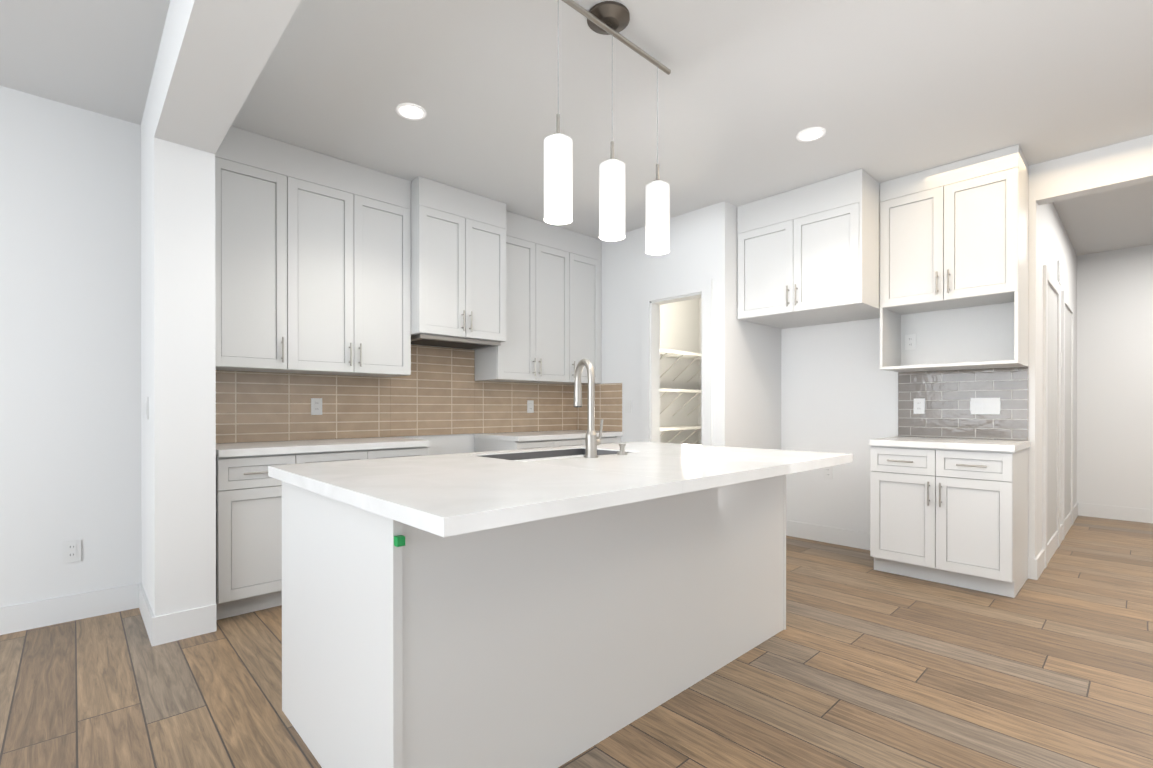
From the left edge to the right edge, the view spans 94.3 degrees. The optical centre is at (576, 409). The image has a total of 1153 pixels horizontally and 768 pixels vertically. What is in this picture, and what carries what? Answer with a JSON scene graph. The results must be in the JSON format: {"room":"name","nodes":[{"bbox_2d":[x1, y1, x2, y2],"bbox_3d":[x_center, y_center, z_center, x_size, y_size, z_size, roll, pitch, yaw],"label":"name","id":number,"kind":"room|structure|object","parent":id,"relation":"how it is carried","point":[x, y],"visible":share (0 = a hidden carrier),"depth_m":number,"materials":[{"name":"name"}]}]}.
{"room":"kitchen","nodes":[
{"label":"kitchen","id":0,"kind":"room"},
{"bbox_2d":[0,86,135,606],"bbox_3d":[-2.123,-0.249,3.464,10.240,2.740,0.120,0,0,-43],"label":"wall","id":1,"kind":"structure","parent":0,"point":[106,276],"depth_m":2.83,"materials":[{"name":"white paint"}]},
{"bbox_2d":[0,584,135,634],"bbox_3d":[-4.087,1.058,1.529,4.425,0.135,0.013,0,0,-43],"label":"baseboard","id":2,"kind":"structure","parent":1,"relation":"attached to","point":[36,614],"depth_m":2.83,"materials":[{"name":"white paint"}]},
{"bbox_2d":[62,539,80,562],"bbox_3d":[-2.686,0.752,2.848,0.072,0.115,0.007,0,0,-43],"label":"outlet","id":3,"kind":"object","parent":1,"relation":"attached to","point":[71,550],"visible":1,"depth_m":2.85,"materials":[{"name":"white plastic"}]},
{"bbox_2d":[215,126,410,376],"bbox_3d":[-1.728,-0.931,3.508,1.196,1.373,0.347,0,0,-43],"label":"upper cabinet","id":4,"kind":"object","parent":1,"relation":"attached to","point":[326,265],"depth_m":3.33,"materials":[{"name":"white paint"}]},
{"bbox_2d":[216,345,621,442],"bbox_3d":[-0.931,-0.150,4.078,3.136,0.708,0.612,0,0,-43],"label":"backsplash","id":5,"kind":"structure","parent":1,"relation":"attached to","point":[439,391],"depth_m":4.13,"materials":[{"name":"beige tile"}]},
{"bbox_2d":[311,398,321,414],"bbox_3d":[-1.786,-0.022,3.678,0.072,0.115,0.007,0,0,-43],"label":"outlet","id":6,"kind":"object","parent":5,"relation":"attached to","point":[316,406],"visible":1,"depth_m":3.67,"materials":[{"name":"white plastic"}]},
{"bbox_2d":[527,400,533,412],"bbox_3d":[-0.426,-0.029,4.956,0.072,0.115,0.007,0,0,-43],"label":"outlet","id":7,"kind":"object","parent":5,"relation":"attached to","point":[530,406],"visible":1,"depth_m":4.95,"materials":[{"name":"white plastic"}]},
{"bbox_2d":[411,176,510,349],"bbox_3d":[-0.980,-1.078,4.128,0.739,1.083,0.467,0,0,-43],"label":"upper cabinet","id":8,"kind":"object","parent":1,"relation":"attached to","point":[461,239],"depth_m":3.92,"materials":[{"name":"white paint"}]},
{"bbox_2d":[411,334,500,349],"bbox_3d":[-0.990,-0.519,4.142,0.680,0.032,0.417,0,0,-43],"label":"hood insert","id":9,"kind":"object","parent":8,"relation":"attached to","point":[442,341],"visible":0.82,"depth_m":4.06,"materials":[{"name":"silver metal"}]},
{"bbox_2d":[475,212,601,384],"bbox_3d":[-0.315,-0.935,4.837,1.198,1.373,0.347,0,0,-43],"label":"upper cabinet","id":10,"kind":"object","parent":1,"relation":"attached to","point":[556,272],"depth_m":4.68,"materials":[{"name":"white paint"}]},
{"bbox_2d":[625,400,631,412],"bbox_3d":[0.471,-0.029,4.874,0.008,0.115,0.072,0,0,-43],"label":"light switch","id":11,"kind":"object","parent":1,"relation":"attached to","point":[628,406],"visible":1,"depth_m":4.87,"materials":[{"name":"white plastic"}]},
{"bbox_2d":[641,278,712,445],"bbox_3d":[0.868,0.041,4.533,0.138,2.155,0.720,0,0,-43],"label":"door frame","id":12,"kind":"structure","parent":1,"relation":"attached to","point":[651,301],"depth_m":4.66,"materials":[{"name":"white paint"}]},
{"bbox_2d":[660,348,700,444],"bbox_3d":[0.965,0.136,6.005,2.000,1.567,0.405,0,0,-43],"label":"pantry shelves","id":13,"kind":"object","parent":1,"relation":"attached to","point":[679,354],"visible":0.19,"depth_m":6.11,"materials":[{"name":"white wood"}]},
{"bbox_2d":[737,169,879,328],"bbox_3d":[1.864,-1.170,4.177,0.804,0.898,0.926,0,0,-43],"label":"upper cabinet","id":14,"kind":"object","parent":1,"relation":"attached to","point":[808,255],"visible":0.98,"depth_m":3.87,"materials":[{"name":"white paint"}]},
{"bbox_2d":[824,466,832,479],"bbox_3d":[2.115,0.528,4.500,0.007,0.115,0.072,0,0,-43],"label":"outlet","id":15,"kind":"object","parent":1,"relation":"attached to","point":[828,472],"visible":0.96,"depth_m":4.49,"materials":[{"name":"white plastic"}]},
{"bbox_2d":[786,520,1035,579],"bbox_3d":[2.425,1.052,4.168,0.013,0.135,1.730,0,0,-43],"label":"baseboard","id":16,"kind":"structure","parent":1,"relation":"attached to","point":[850,538],"depth_m":4.45,"materials":[{"name":"white paint"}]},
{"bbox_2d":[880,144,1028,371],"bbox_3d":[2.571,-0.952,3.675,0.464,1.332,0.769,0,0,-43],"label":"upper cabinet","id":17,"kind":"object","parent":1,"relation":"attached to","point":[954,265],"visible":1,"depth_m":3.58,"materials":[{"name":"white paint"}]},
{"bbox_2d":[905,334,915,349],"bbox_3d":[2.524,-0.511,4.045,0.007,0.115,0.072,0,0,-43],"label":"outlet","id":18,"kind":"object","parent":17,"relation":"attached to","point":[910,341],"visible":1,"depth_m":4.04,"materials":[{"name":"white plastic"}]},
{"bbox_2d":[898,367,1028,440],"bbox_3d":[2.737,-0.040,3.833,0.008,0.490,0.769,0,0,-43],"label":"tile","id":19,"kind":"structure","parent":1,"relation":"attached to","point":[947,395],"depth_m":3.81,"materials":[{"name":"grey tile"}]},
{"bbox_2d":[914,398,924,413],"bbox_3d":[2.564,-0.026,4.005,0.007,0.115,0.072,0,0,-43],"label":"outlet","id":20,"kind":"object","parent":19,"relation":"attached to","point":[919,405],"depth_m":4.00,"materials":[{"name":"white plastic"}]},
{"bbox_2d":[970,398,1000,413],"bbox_3d":[2.837,-0.026,3.715,0.008,0.115,0.170,0,0,-43],"label":"light switch","id":21,"kind":"object","parent":19,"relation":"attached to","point":[984,405],"depth_m":3.71,"materials":[{"name":"white plastic"}]},
{"bbox_2d":[1042,265,1064,568],"bbox_3d":[3.626,0.049,4.102,0.930,2.140,0.048,0,0,-43],"label":"door frame","id":22,"kind":"structure","parent":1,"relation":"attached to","point":[1058,315],"depth_m":4.15,"materials":[{"name":"white paint"}]},
{"bbox_2d":[1036,502,1079,579],"bbox_3d":[4.158,1.051,4.587,3.113,0.135,0.013,0,0,-43],"label":"baseboard","id":23,"kind":"structure","parent":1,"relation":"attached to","point":[1052,545],"depth_m":4.17,"materials":[{"name":"white paint"}]},
{"bbox_2d":[1057,260,1061,284],"bbox_3d":[4.007,-1.132,4.439,0.170,0.180,0.013,0,0,-43],"label":"air vent","id":24,"kind":"object","parent":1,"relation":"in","point":[1059,270],"visible":0.96,"depth_m":4.39,"materials":[{"name":"white metal"}]},
{"bbox_2d":[1065,293,1073,524],"bbox_3d":[4.501,0.047,4.924,0.930,2.140,0.048,0,0,-43],"label":"door frame","id":25,"kind":"structure","parent":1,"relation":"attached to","point":[1069,306],"depth_m":5.07,"materials":[{"name":"white paint"}]},
{"bbox_2d":[1080,503,1152,522],"bbox_3d":[5.968,1.050,4.926,0.013,0.135,1.960,0,0,-43],"label":"baseboard","id":26,"kind":"structure","parent":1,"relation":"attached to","point":[1086,509],"depth_m":5.43,"materials":[{"name":"white paint"}]},
{"bbox_2d":[0,516,1152,767],"bbox_3d":[1.351,1.157,1.161,12.140,0.060,8.240,0,0,-43],"label":"floor","id":27,"kind":"structure","parent":0,"point":[858,662],"depth_m":2.18,"materials":[{"name":"wood"}]},
{"bbox_2d":[216,437,429,619],"bbox_3d":[-1.629,0.664,3.409,1.198,0.914,0.634,0,0,-43],"label":"base cabinet","id":28,"kind":"object","parent":27,"relation":"on","point":[248,534],"visible":0.29,"depth_m":2.93,"materials":[{"name":"white paint"}]},
{"bbox_2d":[282,473,790,767],"bbox_3d":[-0.006,0.686,2.362,2.090,0.875,0.978,0,0,-43],"label":"kitchen island","id":29,"kind":"object","parent":27,"relation":"on","point":[552,607],"depth_m":1.67,"materials":[{"name":"white paint"}]},
{"bbox_2d":[268,453,683,540],"bbox_3d":[-0.419,0.231,1.803,0.796,0.039,1.305,0,0,-43],"label":"island countertop","id":30,"kind":"structure","parent":29,"relation":"on","point":[444,496],"depth_m":1.49,"materials":[{"name":"white stone"}]},
{"bbox_2d":[484,445,791,492],"bbox_3d":[0.133,0.229,2.322,0.720,0.039,1.305,0,0,-43],"label":"island countertop","id":31,"kind":"structure","parent":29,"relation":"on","point":[698,474],"depth_m":2.02,"materials":[{"name":"white stone"}]},
{"bbox_2d":[476,449,631,460],"bbox_3d":[-0.088,0.324,2.557,0.744,0.219,0.434,0,0,-43],"label":"sink","id":32,"kind":"object","parent":31,"relation":"in","point":[533,454],"depth_m":2.74,"materials":[{"name":"silver metal"}]},
{"bbox_2d":[573,359,626,457],"bbox_3d":[0.094,-0.011,2.466,0.266,0.440,0.194,0,0,-43],"label":"faucet","id":33,"kind":"object","parent":31,"relation":"on","point":[592,441],"visible":1,"depth_m":2.34,"materials":[{"name":"silver metal"}]},
{"bbox_2d":[474,430,622,451],"bbox_3d":[-0.219,0.661,4.734,1.202,0.914,0.634,0,0,-43],"label":"base cabinet","id":34,"kind":"object","parent":27,"relation":"on","point":[484,442],"visible":0.12,"depth_m":4.41,"materials":[{"name":"white paint"}]},
{"bbox_2d":[869,436,1030,597],"bbox_3d":[2.506,0.664,3.609,0.654,0.914,0.781,0,0,-43],"label":"base cabinet","id":35,"kind":"object","parent":27,"relation":"on","point":[952,511],"visible":1,"depth_m":3.38,"materials":[{"name":"white paint"}]},
{"bbox_2d":[0,0,1152,255],"bbox_3d":[1.351,-1.643,1.153,12.140,0.060,8.240,0,0,-43],"label":"ceiling","id":36,"kind":"structure","parent":0,"point":[736,100],"depth_m":2.68,"materials":[{"name":"white paint"}]},
{"bbox_2d":[396,103,425,119],"bbox_3d":[-0.895,-1.614,2.899,0.156,0.007,0.156,0,0,-43],"label":"recessed light","id":37,"kind":"object","parent":36,"relation":"in","point":[411,111],"visible":1,"depth_m":2.89,"materials":[{"name":"white plastic"}]},
{"bbox_2d":[544,0,670,254],"bbox_3d":[0.153,-1.166,2.224,0.760,0.900,0.176,0,0,-43],"label":"pendant light","id":38,"kind":"object","parent":36,"relation":"hanging from","point":[612,18],"visible":1,"depth_m":2.17,"materials":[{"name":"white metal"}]},
{"bbox_2d":[797,127,825,141],"bbox_3d":[1.376,-1.614,3.140,0.156,0.007,0.156,0,0,-43],"label":"recessed light","id":39,"kind":"object","parent":36,"relation":"in","point":[811,134],"visible":1,"depth_m":3.13,"materials":[{"name":"white plastic"}]},
{"bbox_2d":[136,0,1152,616],"bbox_3d":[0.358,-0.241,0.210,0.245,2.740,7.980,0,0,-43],"label":"wall","id":40,"kind":"structure","parent":0,"point":[815,388],"depth_m":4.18,"materials":[{"name":"white paint"}]},
{"bbox_2d":[146,397,148,418],"bbox_3d":[-2.222,-0.007,2.767,0.008,0.115,0.072,0,0,-43],"label":"light switch","id":41,"kind":"object","parent":40,"relation":"attached to","point":[147,407],"visible":1,"depth_m":2.74,"materials":[{"name":"white plastic"}]},
{"bbox_2d":[136,583,159,645],"bbox_3d":[-2.239,1.055,2.785,0.013,0.135,0.673,0,0,-43],"label":"baseboard","id":42,"kind":"structure","parent":40,"relation":"attached to","point":[152,623],"depth_m":2.68,"materials":[{"name":"white paint"}]}
]}

